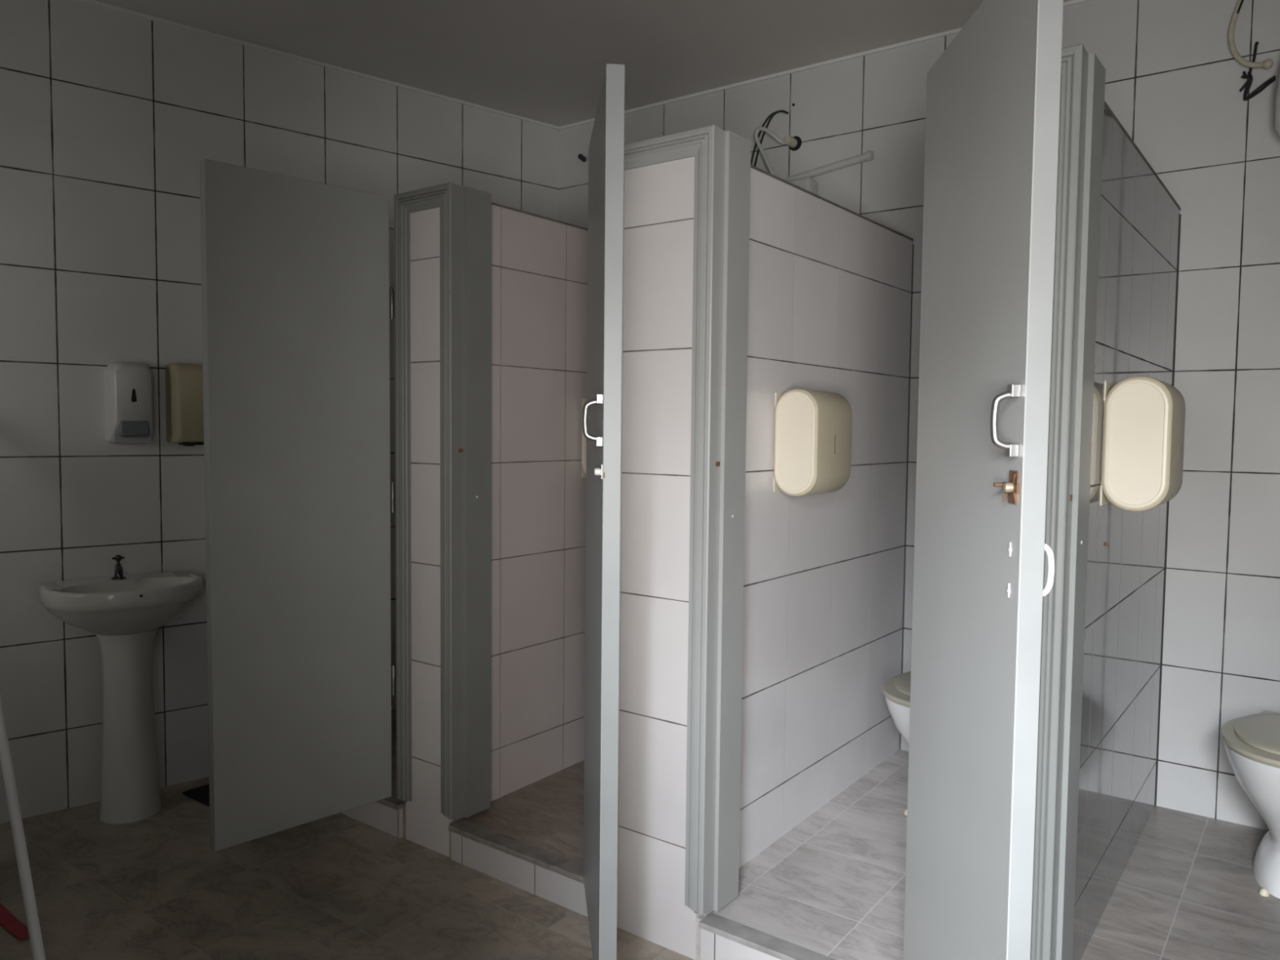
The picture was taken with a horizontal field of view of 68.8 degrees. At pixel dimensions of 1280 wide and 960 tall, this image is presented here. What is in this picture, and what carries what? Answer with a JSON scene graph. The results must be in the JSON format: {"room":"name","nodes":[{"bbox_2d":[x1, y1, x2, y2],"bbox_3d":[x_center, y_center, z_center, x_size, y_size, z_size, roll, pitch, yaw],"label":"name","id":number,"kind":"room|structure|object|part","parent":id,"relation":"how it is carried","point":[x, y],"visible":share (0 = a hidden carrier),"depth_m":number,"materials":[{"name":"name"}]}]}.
{"room":"public restroom","nodes":[
{"label":"public restroom","id":0,"kind":"room"},
{"bbox_2d":[0,0,559,823],"bbox_3d":[-2.057,-0.259,3.414,4.250,2.906,0.120,-2,4,-41],"label":"wall","id":1,"kind":"structure","parent":0,"point":[108,117],"depth_m":3.43,"materials":[{"name":"tile"}]},
{"bbox_2d":[104,361,153,443],"bbox_3d":[-1.867,-0.283,3.425,0.144,0.298,0.112,-2,4,-41],"label":"soap dispenser","id":2,"kind":"object","parent":1,"relation":"attached to","point":[128,385],"visible":1,"depth_m":3.39,"materials":[{"name":"grey plastic"}]},
{"bbox_3d":[-1.845,-0.188,3.404,0.100,0.066,0.042,-2,4,-41],"label":"push lever","id":3,"kind":"part","parent":2,"relation":"part of","materials":[{"name":"plastic"}]},
{"bbox_2d":[164,363,204,446],"bbox_3d":[-1.661,-0.287,3.599,0.276,0.310,0.122,-2,4,-41],"label":"dispenser","id":4,"kind":"object","parent":1,"relation":"attached to","point":[184,381],"visible":0.56,"depth_m":3.50,"materials":[{"name":"plastic"}]},
{"bbox_2d":[77,0,559,129],"bbox_3d":[-1.935,-1.703,3.341,4.080,0.012,0.010,-2,4,-41],"label":"trim","id":5,"kind":"structure","parent":1,"relation":"attached to","point":[91,2],"depth_m":3.82,"materials":[{"name":"white plastic"}]},
{"bbox_2d":[0,776,693,959],"bbox_3d":[-0.465,1.324,2.315,5.600,0.100,4.300,3,4,37],"label":"floor","id":6,"kind":"structure","parent":0,"point":[339,886],"depth_m":2.77,"materials":[{"name":"tile"}]},
{"bbox_2d":[0,902,29,940],"bbox_3d":[-1.937,1.229,2.764,0.703,0.007,0.049,3,4,40],"label":"strap","id":7,"kind":"object","parent":6,"relation":"on","point":[8,921],"visible":0.86,"depth_m":2.60,"materials":[{"name":"plastic"}]},
{"bbox_2d":[0,692,45,959],"bbox_3d":[-1.891,0.505,2.709,0.029,1.463,1.172,-3,4,-44],"label":"handle","id":8,"kind":"object","parent":6,"relation":"on","point":[14,809],"visible":1,"depth_m":2.47,"materials":[{"name":"white paint"}]},
{"bbox_2d":[38,555,202,823],"bbox_3d":[-1.826,0.740,3.340,0.504,0.924,0.386,-2,4,-41],"label":"pedestal sink","id":9,"kind":"object","parent":6,"relation":"on","point":[126,613],"visible":1,"depth_m":3.28,"materials":[{"name":"ceramic"}]},
{"bbox_2d":[111,555,126,579],"bbox_3d":[-1.885,0.318,3.387,0.106,0.088,0.062,3,4,37],"label":"faucet","id":10,"kind":"object","parent":9,"relation":"on","point":[118,574],"depth_m":3.39,"materials":[{"name":"silver metal"}]},
{"bbox_2d":[38,571,202,635],"bbox_3d":[-1.824,0.456,3.324,0.504,0.183,0.384,-2,4,-41],"label":"basin","id":11,"kind":"object","parent":9,"relation":"in","point":[135,604],"depth_m":3.22,"materials":[{"name":"ceramic"}]},
{"bbox_2d":[182,783,209,806],"bbox_3d":[-1.494,1.193,3.504,0.442,0.008,0.225,3,4,37],"label":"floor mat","id":12,"kind":"object","parent":6,"relation":"on","point":[201,794],"visible":0.2,"depth_m":3.53,"materials":[{"name":"black rubber"}]},
{"bbox_2d":[490,204,587,801],"bbox_3d":[-0.164,0.127,3.713,0.120,2.141,1.414,3,4,37],"label":"wall","id":13,"kind":"structure","parent":0,"point":[540,265],"depth_m":3.34,"materials":[{"name":"tile"}]},
{"bbox_2d":[491,202,587,231],"bbox_3d":[-0.153,-0.945,3.653,0.122,0.008,1.414,3,4,37],"label":"trim","id":14,"kind":"structure","parent":13,"relation":"attached to","point":[492,203],"depth_m":3.28,"materials":[{"name":"white metal"}]},
{"bbox_2d":[581,398,586,477],"bbox_3d":[-0.090,-0.159,3.569,0.147,0.318,0.259,3,4,37],"label":"dispenser","id":15,"kind":"object","parent":13,"relation":"attached to","point":[584,400],"visible":0.16,"depth_m":3.50,"materials":[{"name":"beige plastic"}]},
{"bbox_2d":[405,155,700,959],"bbox_3d":[-0.273,0.196,2.825,1.181,2.100,0.140,3,4,37],"label":"wall","id":16,"kind":"structure","parent":0,"point":[659,237],"depth_m":2.53,"materials":[{"name":"tile"}]},
{"bbox_2d":[199,159,395,851],"bbox_3d":[-1.036,0.083,2.929,0.046,2.007,0.621,4,4,44],"label":"door","id":17,"kind":"structure","parent":16,"relation":"in","point":[298,300],"depth_m":2.88,"materials":[{"name":"grey paint"}]},
{"bbox_2d":[339,801,402,838],"bbox_3d":[-1.062,1.159,3.384,0.630,0.100,0.028,3,4,37],"label":"trim","id":18,"kind":"structure","parent":16,"relation":"attached to","point":[382,817],"depth_m":3.25,"materials":[{"name":"white tile"}]},
{"bbox_2d":[376,792,405,809],"bbox_3d":[-1.057,1.100,3.387,0.630,0.016,0.063,3,4,37],"label":"trim","id":19,"kind":"structure","parent":16,"relation":"attached to","point":[393,802],"depth_m":3.21,"materials":[{"name":"stone"}]},
{"bbox_2d":[394,182,491,821],"bbox_3d":[-0.660,0.081,3.104,0.300,2.034,0.166,3,4,37],"label":"door frame","id":20,"kind":"structure","parent":16,"relation":"attached to","point":[465,212],"depth_m":3.02,"materials":[{"name":"grey paint"}]},
{"bbox_3d":[-0.790,0.074,3.109,0.064,2.022,0.018,3,4,37],"label":"casing","id":21,"kind":"part","parent":20,"relation":"part of","materials":[{"name":"grey paint"}]},
{"bbox_3d":[-0.694,-0.899,2.991,0.276,0.064,0.018,3,4,37],"label":"casing","id":22,"kind":"part","parent":20,"relation":"part of","materials":[{"name":"grey paint"}]},
{"bbox_3d":[-0.620,0.083,2.982,0.064,2.022,0.018,3,4,37],"label":"casing","id":23,"kind":"part","parent":20,"relation":"part of","materials":[{"name":"grey paint"}]},
{"bbox_2d":[448,818,583,884],"bbox_3d":[-0.349,1.137,2.855,0.628,0.016,0.066,3,4,37],"label":"trim","id":24,"kind":"structure","parent":16,"relation":"attached to","point":[566,867],"depth_m":2.86,"materials":[{"name":"metal"}]},
{"bbox_2d":[450,831,587,916],"bbox_3d":[-0.354,1.196,2.854,0.628,0.100,0.028,3,4,37],"label":"step","id":25,"kind":"structure","parent":16,"relation":"attached to","point":[553,886],"depth_m":2.84,"materials":[{"name":"white tile"}]},
{"bbox_2d":[582,63,624,959],"bbox_3d":[-0.113,0.129,2.275,0.090,2.007,0.608,0,3,-7],"label":"door","id":26,"kind":"structure","parent":16,"relation":"in","point":[602,411],"depth_m":2.01,"materials":[{"name":"grey paint"}]},
{"bbox_3d":[-0.091,-0.018,1.982,0.012,0.016,0.016,0,3,-7],"label":"knob","id":27,"kind":"part","parent":26,"relation":"part of","materials":[{"name":"white plastic"}]},
{"bbox_3d":[-0.087,-0.082,1.983,0.014,0.020,0.020,0,3,-7],"label":"pull handle","id":28,"kind":"part","parent":26,"relation":"part of","materials":[{"name":"silver metal"}]},
{"bbox_3d":[-0.086,-0.171,1.978,0.014,0.020,0.020,0,3,-7],"label":"handle post","id":29,"kind":"part","parent":26,"relation":"part of","materials":[{"name":"silver metal"}]},
{"bbox_2d":[617,124,751,916],"bbox_3d":[0.080,0.120,2.550,0.380,2.034,0.166,3,4,37],"label":"door frame","id":30,"kind":"structure","parent":16,"relation":"attached to","point":[722,158],"depth_m":2.42,"materials":[{"name":"grey paint"}]},
{"bbox_3d":[-0.082,0.111,2.579,0.064,2.022,0.018,3,4,37],"label":"casing","id":31,"kind":"part","parent":30,"relation":"part of","materials":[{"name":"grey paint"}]},
{"bbox_3d":[0.045,-0.861,2.437,0.356,0.064,0.018,3,4,37],"label":"casing","id":32,"kind":"part","parent":30,"relation":"part of","materials":[{"name":"grey paint"}]},
{"bbox_3d":[0.152,0.123,2.404,0.064,2.022,0.018,3,4,37],"label":"casing","id":33,"kind":"part","parent":30,"relation":"part of","materials":[{"name":"grey paint"}]},
{"bbox_2d":[700,928,781,959],"bbox_3d":[0.410,1.234,2.282,0.608,0.103,0.028,3,4,37],"label":"trim","id":34,"kind":"structure","parent":16,"relation":"attached to","point":[713,946],"depth_m":2.41,"materials":[{"name":"tile"}]},
{"bbox_2d":[698,912,835,959],"bbox_3d":[0.415,1.175,2.284,0.608,0.013,0.063,3,4,37],"label":"trim","id":35,"kind":"structure","parent":16,"relation":"attached to","point":[771,945],"depth_m":2.36,"materials":[{"name":"stone"}]},
{"bbox_2d":[93,0,1071,126],"bbox_3d":[-0.427,-1.677,2.156,5.600,0.100,4.320,3,4,37],"label":"ceiling","id":36,"kind":"structure","parent":0,"point":[545,61],"depth_m":3.59,"materials":[{"name":"paint"}]},
{"bbox_2d":[738,167,913,868],"bbox_3d":[0.578,0.166,3.158,0.120,2.141,1.414,3,4,37],"label":"wall","id":37,"kind":"structure","parent":0,"point":[830,286],"depth_m":3.08,"materials":[{"name":"tile"}]},
{"bbox_2d":[773,388,852,496],"bbox_3d":[0.532,-0.115,2.855,0.147,0.318,0.259,3,4,37],"label":"dispenser","id":38,"kind":"object","parent":37,"relation":"attached to","point":[812,437],"visible":1,"depth_m":2.76,"materials":[{"name":"beige plastic"}]},
{"bbox_3d":[0.475,-0.118,2.900,0.004,0.298,0.235,3,4,37],"label":"plate","id":39,"kind":"part","parent":38,"relation":"part of","materials":[{"name":"beige plastic"}]},
{"bbox_2d":[751,164,913,240],"bbox_3d":[0.589,-0.907,3.098,0.122,0.008,1.414,3,4,37],"label":"trim","id":40,"kind":"structure","parent":37,"relation":"attached to","point":[752,166],"depth_m":3.01,"materials":[{"name":"white metal"}]},
{"bbox_2d":[391,709,1279,959],"bbox_3d":[0.494,1.169,3.184,4.080,0.134,1.550,3,4,37],"label":"floor","id":41,"kind":"structure","parent":0,"point":[833,886],"depth_m":2.69,"materials":[{"name":"tile"}]},
{"bbox_2d":[882,671,911,815],"bbox_3d":[1.048,0.897,3.213,0.372,0.426,0.567,3,4,37],"label":"toilet","id":42,"kind":"object","parent":41,"relation":"on","point":[896,690],"visible":0.16,"depth_m":3.08,"materials":[{"name":"white ceramic"}]},
{"bbox_3d":[1.031,0.713,3.176,0.372,0.023,0.502,3,4,37],"label":"seat","id":43,"kind":"part","parent":42,"relation":"part of","materials":[{"name":"beige plastic"}]},
{"bbox_3d":[1.032,0.917,3.193,0.354,0.389,0.499,3,4,37],"label":"bowl","id":44,"kind":"part","parent":42,"relation":"part of","materials":[{"name":"white ceramic"}]},
{"bbox_3d":[1.040,0.693,3.187,0.308,0.016,0.432,3,4,37],"label":"lid","id":45,"kind":"part","parent":42,"relation":"part of","materials":[{"name":"beige plastic"}]},
{"bbox_2d":[1220,710,1279,898],"bbox_3d":[1.890,0.935,2.695,0.372,0.426,0.567,3,4,37],"label":"toilet","id":46,"kind":"object","parent":41,"relation":"on","point":[1251,742],"visible":1,"depth_m":2.61,"materials":[{"name":"white ceramic"}]},
{"bbox_3d":[1.873,0.750,2.659,0.372,0.023,0.502,3,4,37],"label":"seat","id":47,"kind":"part","parent":46,"relation":"part of","materials":[{"name":"beige plastic"}]},
{"bbox_3d":[1.882,0.731,2.670,0.308,0.016,0.432,3,4,37],"label":"lid","id":48,"kind":"part","parent":46,"relation":"part of","materials":[{"name":"beige plastic"}]},
{"bbox_2d":[559,0,1279,830],"bbox_3d":[1.317,-0.231,3.543,4.350,2.906,0.120,3,4,37],"label":"wall","id":49,"kind":"structure","parent":0,"point":[1174,82],"depth_m":3.08,"materials":[{"name":"tile"}]},
{"bbox_2d":[577,153,586,162],"bbox_3d":[-0.283,-1.575,4.567,0.027,0.026,0.067,1,3,14],"label":"stub","id":50,"kind":"object","parent":49,"relation":"attached to","point":[582,157],"visible":1,"depth_m":4.54,"materials":[{"name":"black plastic"}]},
{"bbox_2d":[751,110,788,166],"bbox_3d":[0.536,-1.415,3.940,0.174,0.272,0.040,2,3,17],"label":"cable","id":51,"kind":"object","parent":49,"relation":"attached to","point":[771,116],"visible":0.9,"depth_m":3.93,"materials":[{"name":"black plastic"}]},
{"bbox_2d":[754,126,801,176],"bbox_3d":[0.575,-1.362,3.912,0.198,0.236,0.068,2,3,17],"label":"conduit","id":52,"kind":"object","parent":49,"relation":"attached to","point":[794,143],"visible":0.92,"depth_m":3.90,"materials":[{"name":"grey plastic"}]},
{"bbox_2d":[786,177,817,195],"bbox_3d":[0.646,-1.121,3.871,0.170,0.232,0.097,3,4,37],"label":"shower","id":53,"kind":"object","parent":49,"relation":"attached to","point":[808,184],"visible":0.17,"depth_m":3.80,"materials":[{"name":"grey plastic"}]},
{"bbox_2d":[559,0,1091,129],"bbox_3d":[1.105,-1.683,3.552,3.780,0.012,0.010,3,4,37],"label":"trim","id":54,"kind":"structure","parent":49,"relation":"attached to","point":[1073,2],"depth_m":3.88,"materials":[{"name":"white plastic"}]},
{"bbox_2d":[786,151,873,180],"bbox_3d":[0.768,-1.270,3.805,0.375,0.078,0.037,3,4,37],"label":"pipe","id":55,"kind":"object","parent":49,"relation":"attached to","point":[868,155],"visible":0.96,"depth_m":3.78,"materials":[{"name":"grey plastic"}]},
{"bbox_2d":[899,244,913,749],"bbox_3d":[1.051,0.081,3.681,0.003,1.995,0.003,3,4,37],"label":"trim","id":56,"kind":"structure","parent":49,"relation":"attached to","point":[913,244],"depth_m":3.67,"materials":[{"name":"metal"}]},
{"bbox_2d":[1155,213,1181,805],"bbox_3d":[1.775,0.118,3.139,0.003,1.995,0.003,3,4,37],"label":"trim","id":57,"kind":"structure","parent":49,"relation":"attached to","point":[1180,214],"depth_m":3.15,"materials":[{"name":"metal"}]},
{"bbox_2d":[1227,0,1273,69],"bbox_3d":[1.924,-1.447,2.934,0.125,0.332,0.045,4,4,42],"label":"conduit","id":58,"kind":"object","parent":49,"relation":"attached to","point":[1267,64],"visible":1,"depth_m":2.95,"materials":[{"name":"white plastic"}]},
{"bbox_2d":[1239,41,1275,100],"bbox_3d":[1.939,-1.287,2.922,0.040,0.181,0.107,-1,4,-32],"label":"cable","id":59,"kind":"object","parent":49,"relation":"attached to","point":[1246,86],"visible":1,"depth_m":2.94,"materials":[{"name":"black plastic"}]},
{"bbox_2d":[1275,74,1279,135],"bbox_3d":[2.016,-1.200,2.756,0.226,0.368,0.230,3,4,37],"label":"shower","id":60,"kind":"object","parent":49,"relation":"attached to","point":[1277,97],"visible":1,"depth_m":2.79,"materials":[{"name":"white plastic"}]},
{"bbox_2d":[1072,105,1180,959],"bbox_3d":[1.302,0.204,2.616,0.120,2.141,1.414,3,4,37],"label":"wall","id":61,"kind":"structure","parent":0,"point":[1140,220],"depth_m":2.49,"materials":[{"name":"tile"}]},
{"bbox_2d":[1104,101,1180,210],"bbox_3d":[1.313,-0.869,2.556,0.122,0.008,1.414,3,4,37],"label":"trim","id":62,"kind":"structure","parent":61,"relation":"attached to","point":[1105,103],"depth_m":2.45,"materials":[{"name":"grey metal"}]},
{"bbox_2d":[1100,376,1185,511],"bbox_3d":[1.236,-0.089,2.286,0.147,0.318,0.259,3,4,37],"label":"dispenser","id":63,"kind":"object","parent":61,"relation":"attached to","point":[1144,416],"visible":1,"depth_m":2.19,"materials":[{"name":"beige plastic"}]},
{"bbox_3d":[1.180,-0.092,2.331,0.004,0.298,0.235,3,4,37],"label":"plate","id":64,"kind":"part","parent":63,"relation":"part of","materials":[{"name":"beige plastic"}]},
{"bbox_3d":[0.797,0.252,2.024,0.198,2.100,0.140,3,4,37],"label":"wall","id":65,"kind":"structure","parent":0,"visible":0},
{"bbox_2d":[903,0,1063,959],"bbox_3d":[0.599,0.166,1.738,0.107,2.007,0.604,1,3,1],"label":"door","id":66,"kind":"structure","parent":65,"relation":"in","point":[993,93],"depth_m":1.60,"materials":[{"name":"grey paint"}]},
{"bbox_3d":[0.571,0.013,1.460,0.025,0.047,0.036,1,3,1],"label":"lever","id":67,"kind":"part","parent":66,"relation":"part of","materials":[{"name":"brown metal"}]},
{"bbox_3d":[0.573,0.012,1.455,0.012,0.016,0.016,1,3,1],"label":"knob","id":68,"kind":"part","parent":66,"relation":"part of","materials":[{"name":"gold metal"}]},
{"bbox_3d":[0.578,-0.046,1.451,0.014,0.020,0.020,1,3,1],"label":"pull handle","id":69,"kind":"part","parent":66,"relation":"part of","materials":[{"name":"silver metal"}]},
{"bbox_3d":[0.579,-0.138,1.446,0.014,0.020,0.020,1,3,1],"label":"handle post","id":70,"kind":"part","parent":66,"relation":"part of","materials":[{"name":"silver metal"}]},
{"bbox_3d":[0.634,0.141,1.464,0.030,0.086,0.010,1,3,1],"label":"pull handle","id":71,"kind":"part","parent":66,"relation":"part of","materials":[{"name":"white plastic"}]},
{"bbox_2d":[1030,43,1105,959],"bbox_3d":[0.796,0.157,2.015,0.282,2.034,0.166,3,4,37],"label":"door frame","id":72,"kind":"structure","parent":65,"relation":"attached to","point":[1082,79],"depth_m":1.90,"materials":[{"name":"grey paint"}]},
{"bbox_3d":[0.761,-0.824,1.901,0.258,0.064,0.018,3,4,37],"label":"casing","id":73,"kind":"part","parent":72,"relation":"part of","materials":[{"name":"grey paint"}]}
]}

